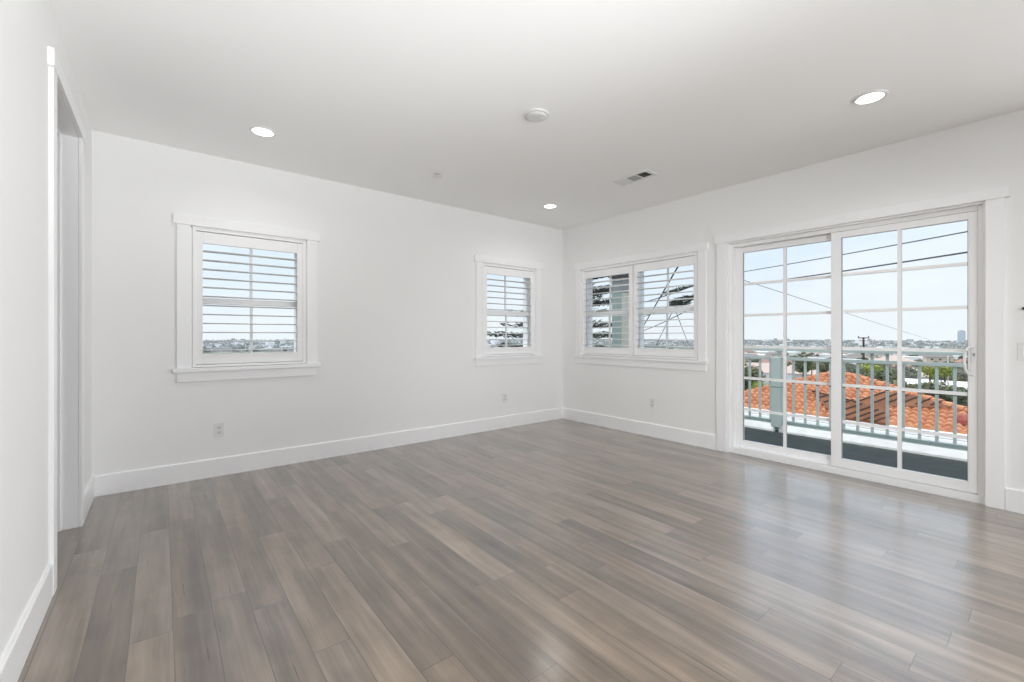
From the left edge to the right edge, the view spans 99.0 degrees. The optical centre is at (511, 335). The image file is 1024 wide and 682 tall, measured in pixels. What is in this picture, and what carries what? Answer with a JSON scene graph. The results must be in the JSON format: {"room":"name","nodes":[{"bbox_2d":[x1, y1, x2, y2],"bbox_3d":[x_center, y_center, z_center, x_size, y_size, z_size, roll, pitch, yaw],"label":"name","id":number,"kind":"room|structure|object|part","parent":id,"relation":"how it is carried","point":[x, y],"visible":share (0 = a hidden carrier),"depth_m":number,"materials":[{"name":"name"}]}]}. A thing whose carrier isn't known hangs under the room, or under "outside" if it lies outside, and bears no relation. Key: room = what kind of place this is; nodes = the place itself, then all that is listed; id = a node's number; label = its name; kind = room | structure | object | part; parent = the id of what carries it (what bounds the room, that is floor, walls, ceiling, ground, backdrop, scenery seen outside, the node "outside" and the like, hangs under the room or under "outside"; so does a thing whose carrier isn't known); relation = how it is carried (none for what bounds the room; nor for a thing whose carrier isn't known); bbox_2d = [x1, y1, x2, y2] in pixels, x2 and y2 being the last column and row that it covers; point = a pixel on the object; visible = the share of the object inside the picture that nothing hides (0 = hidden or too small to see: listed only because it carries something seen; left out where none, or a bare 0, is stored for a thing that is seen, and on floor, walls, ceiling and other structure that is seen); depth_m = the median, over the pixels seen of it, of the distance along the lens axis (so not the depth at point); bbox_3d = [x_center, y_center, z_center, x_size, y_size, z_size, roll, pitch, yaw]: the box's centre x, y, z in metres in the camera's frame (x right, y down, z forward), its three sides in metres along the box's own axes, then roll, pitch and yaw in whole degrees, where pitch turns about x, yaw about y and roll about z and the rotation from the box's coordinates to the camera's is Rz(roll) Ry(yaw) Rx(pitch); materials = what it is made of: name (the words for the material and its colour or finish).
{"room":"empty living room","nodes":[
{"label":"empty living room","id":0,"kind":"room"},
{"bbox_2d":[0,0,91,658],"bbox_3d":[-0.653,-0.162,0.060,0.125,2.741,8.110,0,0,-39],"label":"wall","id":1,"kind":"structure","parent":0,"point":[27,27],"depth_m":1.67,"materials":[{"name":"white paint"}]},
{"bbox_2d":[0,476,93,681],"bbox_3d":[-0.598,1.130,0.104,0.016,0.155,8.110,0,0,-39],"label":"baseboard","id":2,"kind":"structure","parent":1,"relation":"attached to","point":[13,659],"depth_m":1.67,"materials":[{"name":"white wood"}]},
{"bbox_2d":[47,46,85,595],"bbox_3d":[-2.499,-0.058,2.384,0.148,2.532,1.070,0,0,-39],"label":"door frame","id":3,"kind":"structure","parent":1,"relation":"in","point":[66,151],"depth_m":2.70,"materials":[{"name":"white wood"}]},
{"bbox_3d":[-2.450,-1.283,2.423,0.024,0.082,1.070,0,0,-39],"label":"head casing","id":4,"kind":"part","parent":3,"relation":"part of","materials":[{"name":"white wood"}]},
{"bbox_2d":[92,130,562,475],"bbox_3d":[-1.240,-0.162,4.900,5.290,2.740,0.180,0,0,-39],"label":"wall","id":5,"kind":"structure","parent":0,"point":[396,274],"depth_m":4.26,"materials":[{"name":"white paint"}]},
{"bbox_2d":[214,422,223,436],"bbox_3d":[-2.516,0.813,3.757,0.074,0.120,0.009,0,0,-39],"label":"wall outlet","id":6,"kind":"object","parent":5,"relation":"attached to","point":[218,427],"visible":1,"depth_m":3.75,"materials":[{"name":"white plastic"}]},
{"bbox_2d":[173,213,320,381],"bbox_3d":[-2.364,-0.303,3.968,1.134,1.378,0.220,0,0,-39],"label":"window","id":7,"kind":"structure","parent":5,"relation":"in","point":[185,372],"depth_m":3.81,"materials":[{"name":"white wood"}]},
{"bbox_3d":[-2.398,-0.320,4.010,0.880,1.161,0.111,0,0,-39],"label":"sash frame","id":8,"kind":"part","parent":7,"relation":"part of","materials":[{"name":"white plastic"}]},
{"bbox_3d":[-2.316,-0.952,3.907,1.128,0.080,0.026,0,0,-39],"label":"head casing","id":9,"kind":"part","parent":7,"relation":"part of","materials":[{"name":"white wood"}]},
{"bbox_3d":[-2.319,0.289,3.911,1.134,0.033,0.075,0,0,-39],"label":"sill","id":10,"kind":"part","parent":7,"relation":"part of","materials":[{"name":"white wood"}]},
{"bbox_2d":[192,227,305,366],"bbox_3d":[-2.333,-0.315,3.928,0.876,1.167,0.089,0,0,-39],"label":"plantation shutter","id":11,"kind":"object","parent":7,"relation":"attached to","point":[200,236],"visible":1,"depth_m":3.85,"materials":[{"name":"white wood"}]},
{"bbox_3d":[-2.381,-0.295,3.989,0.750,0.049,0.052,0,0,-39],"label":"meeting rail","id":12,"kind":"part","parent":7,"relation":"part of","materials":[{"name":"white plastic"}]},
{"bbox_2d":[94,408,562,496],"bbox_3d":[-1.195,1.130,4.811,4.938,0.155,0.016,0,0,-39],"label":"baseboard","id":13,"kind":"structure","parent":5,"relation":"attached to","point":[112,483],"depth_m":4.11,"materials":[{"name":"white wood"}]},
{"bbox_2d":[503,393,506,401],"bbox_3d":[-0.088,0.813,5.701,0.074,0.120,0.009,0,0,-39],"label":"wall outlet","id":14,"kind":"object","parent":5,"relation":"attached to","point":[504,394],"visible":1,"depth_m":5.70,"materials":[{"name":"white plastic"}]},
{"bbox_2d":[474,255,543,365],"bbox_3d":[-0.070,-0.303,5.806,1.134,1.378,0.220,0,0,-39],"label":"window","id":15,"kind":"structure","parent":5,"relation":"in","point":[480,260],"depth_m":5.80,"materials":[{"name":"white wood"}]},
{"bbox_3d":[-0.086,-0.295,5.827,0.750,0.049,0.052,0,0,-39],"label":"meeting rail","id":16,"kind":"part","parent":15,"relation":"part of","materials":[{"name":"white plastic"}]},
{"bbox_3d":[-0.021,-0.952,5.745,1.128,0.080,0.026,0,0,-39],"label":"head casing","id":17,"kind":"part","parent":15,"relation":"part of","materials":[{"name":"white"}]},
{"bbox_2d":[483,264,534,356],"bbox_3d":[-0.038,-0.315,5.766,0.876,1.167,0.089,0,0,-39],"label":"plantation shutter","id":18,"kind":"object","parent":15,"relation":"attached to","point":[487,268],"visible":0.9,"depth_m":5.75,"materials":[{"name":"white wood"}]},
{"bbox_3d":[-0.024,0.289,5.749,1.134,0.033,0.075,0,0,-39],"label":"sill","id":19,"kind":"part","parent":15,"relation":"part of","materials":[{"name":"white wood"}]},
{"bbox_3d":[-0.104,-0.320,5.848,0.880,1.161,0.111,0,0,-39],"label":"sash frame","id":20,"kind":"part","parent":15,"relation":"part of","materials":[{"name":"white plastic"}]},
{"bbox_2d":[17,418,1023,681],"bbox_3d":[0.716,1.268,1.041,6.740,0.120,8.330,0,0,-39],"label":"floor","id":21,"kind":"structure","parent":0,"point":[558,550],"depth_m":2.24,"materials":[{"name":"brown wood"}]},
{"bbox_2d":[47,0,1023,229],"bbox_3d":[0.744,-1.682,0.974,7.100,0.300,8.790,0,0,-39],"label":"ceiling","id":22,"kind":"structure","parent":0,"point":[388,96],"depth_m":2.67,"materials":[{"name":"white paint"}]},
{"bbox_2d":[249,126,275,136],"bbox_3d":[-1.873,-1.528,3.285,0.180,0.009,0.180,0,0,-39],"label":"recessed light","id":23,"kind":"object","parent":22,"relation":"in","point":[261,131],"visible":1,"depth_m":3.27,"materials":[{"name":"white plastic"}]},
{"bbox_2d":[433,174,442,177],"bbox_3d":[-0.708,-1.524,4.180,0.088,0.016,0.088,0,0,-39],"label":"sprinkler cover","id":24,"kind":"object","parent":22,"relation":"attached to","point":[435,175],"visible":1,"depth_m":4.17,"materials":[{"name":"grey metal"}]},
{"bbox_2d":[524,108,548,121],"bbox_3d":[0.170,-1.516,3.035,0.172,0.032,0.172,0,0,-39],"label":"smoke detector","id":25,"kind":"object","parent":22,"relation":"attached to","point":[535,114],"visible":1,"depth_m":3.00,"materials":[{"name":"white plastic"}]},
{"bbox_2d":[543,204,557,208],"bbox_3d":[0.452,-1.528,5.179,0.180,0.009,0.180,0,0,-39],"label":"recessed light","id":26,"kind":"object","parent":22,"relation":"in","point":[548,206],"visible":1,"depth_m":5.17,"materials":[{"name":"white plastic"}]},
{"bbox_2d":[611,169,657,185],"bbox_3d":[1.188,-1.529,4.251,0.184,0.007,0.410,0,0,-39],"label":"ceiling vent","id":27,"kind":"object","parent":22,"relation":"in","point":[644,174],"visible":1,"depth_m":4.23,"materials":[{"name":"white plastic"}]},
{"bbox_2d":[852,89,887,104],"bbox_3d":[2.305,-1.528,2.813,0.180,0.009,0.180,0,0,-39],"label":"recessed light","id":28,"kind":"object","parent":22,"relation":"in","point":[875,95],"visible":1,"depth_m":2.80,"materials":[{"name":"white plastic"}]},
{"bbox_2d":[563,109,1023,489],"bbox_3d":[3.345,-0.152,3.262,0.180,2.761,8.110,0,0,-39],"label":"wall","id":29,"kind":"structure","parent":0,"point":[988,153],"depth_m":4.13,"materials":[{"name":"white paint"}]},
{"bbox_2d":[573,242,708,370],"bbox_3d":[1.550,-0.303,5.463,0.220,1.378,1.934,0,0,-39],"label":"window","id":30,"kind":"structure","parent":29,"relation":"in","point":[701,249],"depth_m":5.34,"materials":[{"name":"white wood"}]},
{"bbox_3d":[1.307,-0.295,5.810,0.052,0.049,0.755,0,0,-39],"label":"meeting rail","id":31,"kind":"part","parent":30,"relation":"part of","materials":[{"name":"white plastic"}]},
{"bbox_2d":[581,253,697,359],"bbox_3d":[1.510,-0.315,5.431,0.089,1.167,1.715,0,0,-39],"label":"plantation shutter","id":32,"kind":"object","parent":30,"relation":"attached to","point":[634,268],"visible":0.97,"depth_m":5.38,"materials":[{"name":"white wood"}]},
{"bbox_3d":[1.243,-0.313,5.765,0.028,1.118,0.842,0,0,-39],"label":"panel","id":33,"kind":"part","parent":32,"relation":"part of","materials":[{"name":"white wood"}]},
{"bbox_3d":[1.778,-0.313,5.098,0.028,1.118,0.842,0,0,-39],"label":"panel","id":34,"kind":"part","parent":32,"relation":"part of","materials":[{"name":"white wood"}]},
{"bbox_3d":[1.593,-0.320,5.497,0.111,1.161,1.680,0,0,-39],"label":"sash frame","id":35,"kind":"part","parent":30,"relation":"part of","materials":[{"name":"white plastic"}]},
{"bbox_3d":[1.494,0.289,5.418,0.075,0.033,1.934,0,0,-39],"label":"sill","id":36,"kind":"part","parent":30,"relation":"part of","materials":[{"name":"white wood"}]},
{"bbox_3d":[1.489,-0.952,5.414,0.026,0.080,1.928,0,0,-39],"label":"head casing","id":37,"kind":"part","parent":30,"relation":"part of","materials":[{"name":"white wood"}]},
{"bbox_3d":[1.835,-0.295,5.150,0.052,0.049,0.755,0,0,-39],"label":"meeting rail","id":38,"kind":"part","parent":30,"relation":"part of","materials":[{"name":"white plastic"}]},
{"bbox_2d":[650,398,654,408],"bbox_3d":[1.670,0.810,5.202,0.009,0.120,0.074,0,0,-39],"label":"wall outlet","id":39,"kind":"object","parent":29,"relation":"attached to","point":[652,400],"visible":1,"depth_m":5.20,"materials":[{"name":"white plastic"}]},
{"bbox_2d":[562,407,1023,513],"bbox_3d":[3.268,1.130,3.201,0.016,0.155,8.110,0,0,-39],"label":"baseboard","id":40,"kind":"structure","parent":29,"relation":"attached to","point":[1014,498],"depth_m":5.09,"materials":[{"name":"white wood"}]},
{"bbox_2d":[714,185,1009,509],"bbox_3d":[2.851,0.099,3.865,0.216,2.258,2.055,0,0,-39],"label":"door","id":41,"kind":"structure","parent":29,"relation":"in","point":[983,211],"depth_m":3.52,"materials":[{"name":"white wood"}]},
{"bbox_3d":[2.631,0.118,4.211,0.040,2.041,0.904,0,0,-39],"label":"fixed panel","id":42,"kind":"part","parent":41,"relation":"part of","materials":[{"name":"glass"}]},
{"bbox_3d":[2.777,-0.991,3.806,0.026,0.078,2.055,0,0,-39],"label":"head casing","id":43,"kind":"part","parent":41,"relation":"part of","materials":[{"name":"white wood"}]},
{"bbox_3d":[3.111,0.124,3.525,0.040,2.052,0.891,0,0,-39],"label":"sliding panel","id":44,"kind":"part","parent":41,"relation":"part of","materials":[{"name":"glass"}]},
{"bbox_3d":[3.332,0.186,3.186,0.077,0.230,0.022,0,0,13],"label":"handle","id":45,"kind":"part","parent":41,"relation":"part of","materials":[{"name":"white plastic"}]},
{"bbox_2d":[1017,343,1023,360],"bbox_3d":[3.472,0.112,2.950,0.012,0.120,0.080,0,0,-39],"label":"light switch","id":46,"kind":"object","parent":29,"relation":"attached to","point":[1020,346],"visible":1,"depth_m":2.97,"materials":[{"name":"white plastic"}]},
{"bbox_2d":[744,427,966,479],"bbox_3d":[3.045,1.335,4.937,1.405,0.185,6.300,0,0,-39],"label":"floor","id":47,"kind":"structure","parent":0,"point":[944,467],"depth_m":4.55,"materials":[{"name":"grey concrete"}]},
{"bbox_2d":[608,273,628,347],"bbox_3d":[1.847,-0.200,7.052,0.560,2.884,0.280,0,0,-39],"label":"column","id":48,"kind":"structure","parent":47,"relation":"on","point":[619,282],"depth_m":6.89,"materials":[{"name":"beige"}]},
{"bbox_2d":[744,419,966,461],"bbox_3d":[3.673,1.354,5.440,0.205,0.408,6.300,0,0,-39],"label":"trim","id":49,"kind":"structure","parent":47,"relation":"attached to","point":[916,448],"depth_m":4.88,"materials":[{"name":"white paint"}]},
{"bbox_2d":[604,345,966,449],"bbox_3d":[3.631,0.707,5.407,0.162,1.070,6.300,0,0,-39],"label":"balcony railing","id":50,"kind":"object","parent":49,"relation":"on","point":[775,363],"visible":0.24,"depth_m":5.06,"materials":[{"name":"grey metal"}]},
{"bbox_3d":[3.413,0.730,5.626,0.092,0.895,0.110,0,0,-39],"label":"post","id":51,"kind":"part","parent":50,"relation":"part of","materials":[{"name":"grey metal"}]},
{"bbox_3d":[3.659,0.188,5.429,0.090,0.032,6.300,0,0,-39],"label":"rail","id":52,"kind":"part","parent":50,"relation":"part of","materials":[{"name":"grey metal"}]},
{"bbox_3d":[3.659,0.301,5.429,0.050,0.038,6.300,0,0,-39],"label":"rail","id":53,"kind":"part","parent":50,"relation":"part of","materials":[{"name":"grey metal"}]},
{"bbox_3d":[3.659,1.123,5.429,0.044,0.038,6.300,0,0,-39],"label":"rail","id":54,"kind":"part","parent":50,"relation":"part of","materials":[{"name":"white metal"}]},
{"label":"outside","id":55,"kind":"structure","parent":0,"visible":0},
{"bbox_2d":[744,367,762,390],"bbox_3d":[15.337,3.583,28.723,2.162,2.971,2.079,0,0,18],"label":"leafy tree","id":56,"kind":"object","parent":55,"point":[745,370],"visible":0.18,"depth_m":28.30,"materials":[{"name":"green plant"}]},
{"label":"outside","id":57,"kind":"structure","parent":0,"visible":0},
{"bbox_2d":[744,363,765,381],"bbox_3d":[19.205,3.400,35.960,2.045,2.478,2.851,0,0,-36],"label":"leafy tree","id":58,"kind":"object","parent":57,"point":[753,368],"visible":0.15,"depth_m":35.34,"materials":[{"name":"green plant"}]},
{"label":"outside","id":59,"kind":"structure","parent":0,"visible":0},
{"bbox_2d":[845,363,864,373],"bbox_3d":[37.510,4.290,47.862,1.498,2.558,1.977,0,0,-6],"label":"leafy tree","id":60,"kind":"object","parent":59,"point":[851,368],"visible":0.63,"depth_m":47.74,"materials":[{"name":"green plant"}]},
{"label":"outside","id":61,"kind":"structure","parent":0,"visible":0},
{"bbox_2d":[751,381,765,388],"bbox_3d":[15.426,3.432,27.487,1.087,1.154,0.892,0,0,-37],"label":"leafy tree","id":62,"kind":"object","parent":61,"point":[754,385],"visible":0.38,"depth_m":27.33,"materials":[{"name":"green plant"}]},
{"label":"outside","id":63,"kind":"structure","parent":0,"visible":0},
{"bbox_2d":[823,357,830,370],"bbox_3d":[53.810,5.311,74.044,2.228,3.195,2.329,0,0,-4],"label":"leafy tree","id":64,"kind":"object","parent":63,"point":[825,363],"visible":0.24,"depth_m":73.77,"materials":[{"name":"green plant"}]},
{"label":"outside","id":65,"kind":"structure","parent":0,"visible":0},
{"bbox_2d":[203,341,966,385],"bbox_3d":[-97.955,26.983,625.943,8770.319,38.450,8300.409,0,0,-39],"label":"ground","id":66,"kind":"structure","parent":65,"point":[879,355],"depth_m":703.45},
{"bbox_2d":[487,276,611,346],"bbox_3d":[0.999,3.072,10.122,3.731,9.871,3.856,0,0,-30],"label":"conifer tree","id":67,"kind":"object","parent":66,"relation":"on","point":[601,290],"visible":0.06,"depth_m":9.70,"materials":[{"name":"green plant"}]},
{"bbox_2d":[203,339,966,351],"bbox_3d":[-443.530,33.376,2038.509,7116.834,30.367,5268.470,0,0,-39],"label":"trees","id":68,"kind":"object","parent":66,"relation":"on","point":[805,342],"visible":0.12,"depth_m":1299.69,"materials":[{"name":"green plant"}]},
{"bbox_2d":[203,338,966,351],"bbox_3d":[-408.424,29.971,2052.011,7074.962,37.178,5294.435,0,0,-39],"label":"city","id":69,"kind":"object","parent":66,"relation":"on","point":[233,339],"visible":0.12,"depth_m":1425.69,"materials":[{"name":"grey"}]},
{"bbox_2d":[203,338,966,351],"bbox_3d":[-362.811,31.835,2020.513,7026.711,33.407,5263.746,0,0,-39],"label":"roofs","id":70,"kind":"structure","parent":66,"relation":"on","point":[493,342],"depth_m":1316.30,"materials":[{"name":"white"}]},
{"bbox_2d":[744,353,758,361],"bbox_3d":[113.410,12.518,210.000,14.000,7.400,10.000,0,0,32],"label":"house","id":71,"kind":"structure","parent":66,"relation":"on","point":[745,354],"depth_m":207.41,"materials":[{"name":"beige"}]},
{"bbox_2d":[756,351,768,353],"bbox_3d":[322.315,23.977,562.604,13.600,6.550,24.600,0,0,33],"label":"house","id":72,"kind":"structure","parent":66,"relation":"on","point":[759,352],"depth_m":554.77,"materials":[{"name":"white"}]},
{"bbox_2d":[744,362,795,379],"bbox_3d":[67.277,10.831,120.000,16.000,6.600,11.000,0,0,22],"label":"house","id":73,"kind":"structure","parent":66,"relation":"on","point":[764,366],"depth_m":115.66,"materials":[{"name":"white"}]},
{"bbox_2d":[758,356,796,363],"bbox_3d":[101.922,11.804,170.000,15.000,7.400,11.000,0,0,31],"label":"house","id":74,"kind":"structure","parent":66,"relation":"on","point":[762,360],"depth_m":168.17,"materials":[{"name":"grey"}]},
{"bbox_2d":[782,352,798,355],"bbox_3d":[342.426,23.794,536.671,13.600,6.550,24.600,0,0,43],"label":"house","id":75,"kind":"structure","parent":66,"relation":"on","point":[789,353],"depth_m":527.05,"materials":[{"name":"white"}]},
{"bbox_2d":[795,357,812,376],"bbox_3d":[46.772,5.465,70.334,2.846,3.905,2.723,0,0,30],"label":"leafy tree","id":76,"kind":"object","parent":66,"relation":"on","point":[800,364],"visible":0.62,"depth_m":69.83,"materials":[{"name":"green plant"}]},
{"bbox_2d":[787,365,821,377],"bbox_3d":[88.805,12.418,132.000,16.000,6.600,11.000,0,0,38],"label":"house","id":77,"kind":"structure","parent":66,"relation":"on","point":[797,375],"depth_m":128.94,"materials":[{"name":"beige"}]},
{"bbox_2d":[809,361,825,374],"bbox_3d":[49.526,5.534,71.942,3.614,3.098,3.107,0,0,9],"label":"leafy tree","id":78,"kind":"object","parent":66,"relation":"on","point":[821,365],"visible":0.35,"depth_m":71.33,"materials":[{"name":"green plant"}]},
{"bbox_2d":[819,363,827,372],"bbox_3d":[82.318,10.175,115.257,4.044,5.549,3.869,0,0,26],"label":"leafy tree","id":79,"kind":"object","parent":66,"relation":"on","point":[825,369],"visible":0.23,"depth_m":114.62,"materials":[{"name":"green plant"}]},
{"bbox_2d":[815,354,845,357],"bbox_3d":[320.386,22.358,439.778,24.600,6.550,13.600,0,0,32],"label":"house","id":80,"kind":"structure","parent":66,"relation":"on","point":[824,355],"depth_m":436.09,"materials":[{"name":"white"}]},
{"bbox_2d":[845,355,861,358],"bbox_3d":[287.439,20.711,365.917,14.000,7.400,10.000,0,0,29],"label":"house","id":81,"kind":"structure","parent":66,"relation":"on","point":[850,356],"depth_m":364.36,"materials":[{"name":"grey"}]},
{"bbox_2d":[744,413,966,445],"bbox_3d":[12.680,5.463,17.202,0.180,3.890,19.000,0,0,-39],"label":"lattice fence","id":82,"kind":"object","parent":66,"relation":"on","point":[754,415],"visible":0.09,"depth_m":16.08,"materials":[{"name":"white"}]},
{"bbox_2d":[744,371,966,444],"bbox_3d":[17.406,4.762,20.827,9.664,5.892,12.253,0,0,-39],"label":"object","id":83,"kind":"object","parent":66,"relation":"on","point":[911,398],"visible":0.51,"depth_m":18.38,"materials":[{"name":"tile"}]},
{"bbox_2d":[957,414,966,424],"bbox_3d":[16.565,3.046,15.875,0.680,0.360,0.680,0,0,-39],"label":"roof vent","id":84,"kind":"object","parent":83,"relation":"attached to","point":[961,419],"depth_m":15.81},
{"bbox_2d":[858,336,868,370],"bbox_3d":[48.261,5.024,60.000,0.336,9.859,1.240,0,0,-39],"label":"utility pole","id":85,"kind":"object","parent":66,"relation":"on","point":[863,338],"visible":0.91,"depth_m":59.90,"materials":[{"name":"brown wood"}]},
{"bbox_2d":[860,363,882,374],"bbox_3d":[42.847,4.653,52.038,2.718,2.886,2.229,0,0,8],"label":"leafy tree","id":86,"kind":"object","parent":66,"relation":"on","point":[867,367],"visible":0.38,"depth_m":51.77,"materials":[{"name":"green plant"}]},
{"bbox_2d":[865,353,877,357],"bbox_3d":[400.426,23.264,486.211,14.000,7.400,10.000,0,0,-41],"label":"house","id":87,"kind":"structure","parent":66,"relation":"on","point":[866,355],"depth_m":483.65,"materials":[{"name":"grey"}]},
{"bbox_2d":[861,369,905,384],"bbox_3d":[32.300,5.198,38.135,3.069,4.385,3.192,0,0,25],"label":"leafy tree","id":88,"kind":"object","parent":66,"relation":"on","point":[880,375],"visible":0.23,"depth_m":38.02,"materials":[{"name":"green plant"}]},
{"bbox_2d":[874,357,916,361],"bbox_3d":[174.371,13.265,200.000,16.000,6.600,11.000,0,0,18],"label":"house","id":89,"kind":"structure","parent":66,"relation":"on","point":[880,358],"depth_m":198.25,"materials":[{"name":"beige"}]},
{"bbox_2d":[884,378,917,387],"bbox_3d":[32.259,5.139,35.984,2.549,3.098,3.562,0,0,-26],"label":"leafy tree","id":90,"kind":"object","parent":66,"relation":"on","point":[894,382],"visible":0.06,"depth_m":35.76,"materials":[{"name":"green plant"}]},
{"bbox_2d":[893,365,917,374],"bbox_3d":[99.726,10.241,110.777,5.069,6.341,3.865,0,0,32],"label":"leafy tree","id":91,"kind":"object","parent":66,"relation":"on","point":[907,369],"visible":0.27,"depth_m":109.92,"materials":[{"name":"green plant"}]},
{"bbox_2d":[905,371,917,378],"bbox_3d":[97.633,10.924,107.085,2.550,4.184,3.345,0,0,-6],"label":"leafy tree","id":92,"kind":"object","parent":66,"relation":"on","point":[910,375],"visible":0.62,"depth_m":106.61,"materials":[{"name":"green plant"}]},
{"bbox_2d":[902,356,922,359],"bbox_3d":[348.246,21.869,376.079,24.600,6.550,13.600,0,0,41],"label":"house","id":93,"kind":"structure","parent":66,"relation":"on","point":[907,357],"depth_m":373.23,"materials":[{"name":"white"}]},
{"bbox_2d":[895,367,934,379],"bbox_3d":[121.428,13.022,132.000,11.000,6.600,16.000,0,0,-41],"label":"house","id":94,"kind":"structure","parent":66,"relation":"on","point":[922,373],"depth_m":126.91,"materials":[{"name":"beige"}]},
{"bbox_2d":[917,366,934,380],"bbox_3d":[71.699,6.625,74.980,2.512,3.253,3.097,0,0,-11],"label":"leafy tree","id":95,"kind":"object","parent":66,"relation":"on","point":[926,370],"visible":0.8,"depth_m":74.66,"materials":[{"name":"green plant"}]},
{"bbox_2d":[911,383,946,398],"bbox_3d":[32.338,5.142,33.994,2.079,2.971,2.162,0,0,7],"label":"leafy tree","id":96,"kind":"object","parent":66,"relation":"on","point":[931,386],"visible":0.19,"depth_m":33.46,"materials":[{"name":"green plant"}]},
{"bbox_2d":[905,378,966,390],"bbox_3d":[86.499,12.697,84.000,13.600,6.550,24.600,0,0,-37],"label":"house","id":97,"kind":"structure","parent":66,"relation":"on","point":[912,381],"depth_m":87.05,"materials":[{"name":"white"}]},
{"bbox_2d":[923,355,953,361],"bbox_3d":[282.700,15.730,290.000,14.000,7.400,10.000,0,0,31],"label":"house","id":98,"kind":"structure","parent":66,"relation":"on","point":[926,358],"depth_m":287.15,"materials":[{"name":"grey paint"}]},
{"bbox_2d":[914,379,965,400],"bbox_3d":[39.299,5.952,40.043,3.161,3.841,4.417,0,0,-11],"label":"leafy tree","id":99,"kind":"object","parent":66,"relation":"on","point":[941,382],"visible":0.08,"depth_m":39.79,"materials":[{"name":"green plant"}]},
{"bbox_2d":[934,366,952,381],"bbox_3d":[69.324,6.024,70.023,2.897,3.043,2.350,0,0,-42],"label":"leafy tree","id":100,"kind":"object","parent":66,"relation":"on","point":[942,370],"visible":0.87,"depth_m":69.54,"materials":[{"name":"green plant"}]},
{"bbox_3d":[69.324,5.613,70.023,2.897,2.221,2.350,0,0,-42],"label":"crown","id":101,"kind":"part","parent":100,"relation":"part of","materials":[{"name":"green plant"}]},
{"bbox_2d":[947,355,948,384],"bbox_3d":[69.996,6.658,69.805,0.400,7.854,0.700,0,0,-39],"label":"lamp post","id":102,"kind":"object","parent":66,"relation":"on","point":[947,355],"visible":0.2,"depth_m":70.00,"materials":[{"name":"white metal"}]},
{"bbox_2d":[939,386,966,405],"bbox_3d":[33.722,5.485,32.844,2.228,3.183,2.317,0,0,-25],"label":"leafy tree","id":103,"kind":"object","parent":66,"relation":"on","point":[961,400],"visible":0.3,"depth_m":32.67,"materials":[{"name":"green plant"}]},
{"bbox_2d":[942,373,966,381],"bbox_3d":[101.397,10.741,99.764,4.325,4.312,5.031,0,0,-7],"label":"leafy tree","id":104,"kind":"object","parent":66,"relation":"on","point":[959,378],"visible":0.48,"depth_m":98.96,"materials":[{"name":"green plant"}]},
{"bbox_2d":[952,368,966,378],"bbox_3d":[103.537,10.397,101.712,3.365,5.520,4.413,0,0,35],"label":"leafy tree","id":105,"kind":"object","parent":66,"relation":"on","point":[959,371],"visible":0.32,"depth_m":100.69,"materials":[{"name":"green plant"}]},
{"bbox_2d":[954,359,966,362],"bbox_3d":[321.294,20.397,308.053,11.000,7.400,15.000,0,0,-43],"label":"house","id":106,"kind":"structure","parent":66,"relation":"on","point":[959,360],"depth_m":308.59,"materials":[{"name":"brown"}]},
{"bbox_2d":[957,330,965,341],"bbox_3d":[2468.649,7.037,2400.001,34.000,70.207,28.000,0,0,-39],"label":"tower block","id":107,"kind":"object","parent":66,"relation":"on","point":[961,334],"visible":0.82,"depth_m":2391.08,"materials":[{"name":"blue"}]},
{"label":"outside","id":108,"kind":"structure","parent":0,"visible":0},
{"bbox_2d":[744,231,966,271],"bbox_3d":[20.151,-5.285,32.000,0.060,1.419,28.012,0,0,-1],"label":"overhead cable","id":109,"kind":"object","parent":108,"point":[964,231],"visible":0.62,"depth_m":24.28,"materials":[{"name":"grey plastic"}]},
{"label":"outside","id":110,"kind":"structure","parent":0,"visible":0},
{"bbox_2d":[781,251,966,279],"bbox_3d":[20.151,-4.200,32.001,0.084,1.083,28.012,0,0,-1],"label":"overhead cable","id":111,"kind":"object","parent":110,"point":[966,251],"visible":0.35,"depth_m":23.44,"materials":[{"name":"grey plastic"}]},
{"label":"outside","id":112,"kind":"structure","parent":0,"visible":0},
{"bbox_2d":[744,280,953,347],"bbox_3d":[58.109,-0.445,64.500,126.087,7.072,2.829,0,0,-39],"label":"overhead cable","id":113,"kind":"object","parent":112,"point":[744,280],"visible":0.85,"depth_m":38.20,"materials":[{"name":"grey plastic"}]},
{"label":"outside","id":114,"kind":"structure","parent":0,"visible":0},
{"bbox_2d":[644,267,677,324],"bbox_3d":[6.018,-0.924,19.000,0.052,2.107,14.291,0,0,11],"label":"overhead cable","id":115,"kind":"object","parent":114,"point":[677,267],"visible":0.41,"depth_m":15.34,"materials":[{"name":"grey plastic"}]},
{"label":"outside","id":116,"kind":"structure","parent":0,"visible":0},
{"bbox_2d":[648,285,693,300],"bbox_3d":[6.018,-1.576,17.500,0.040,0.124,9.041,0,0,5],"label":"overhead cable","id":117,"kind":"object","parent":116,"point":[692,285],"visible":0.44,"depth_m":16.96,"materials":[{"name":"grey plastic"}]},
{"bbox_2d":[658,285,691,296],"bbox_3d":[5.246,-1.433,14.008,1.146,0.392,0.459,0,0,-7],"label":"clump","id":118,"kind":"object","parent":117,"relation":"attached to","point":[683,287],"visible":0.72,"depth_m":13.96,"materials":[{"name":"plant"}]},
{"bbox_3d":[6.018,-1.076,17.500,6.314,0.447,6.515,0,0,-39],"label":"overhead cable","id":119,"kind":"object","parent":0,"visible":0},
{"bbox_2d":[666,294,693,307],"bbox_3d":[5.451,-1.087,14.005,1.021,0.481,0.479,0,0,-5],"label":"clump","id":120,"kind":"object","parent":119,"relation":"attached to","point":[674,302],"visible":0.78,"depth_m":13.93,"materials":[{"name":"plant"}]}
]}

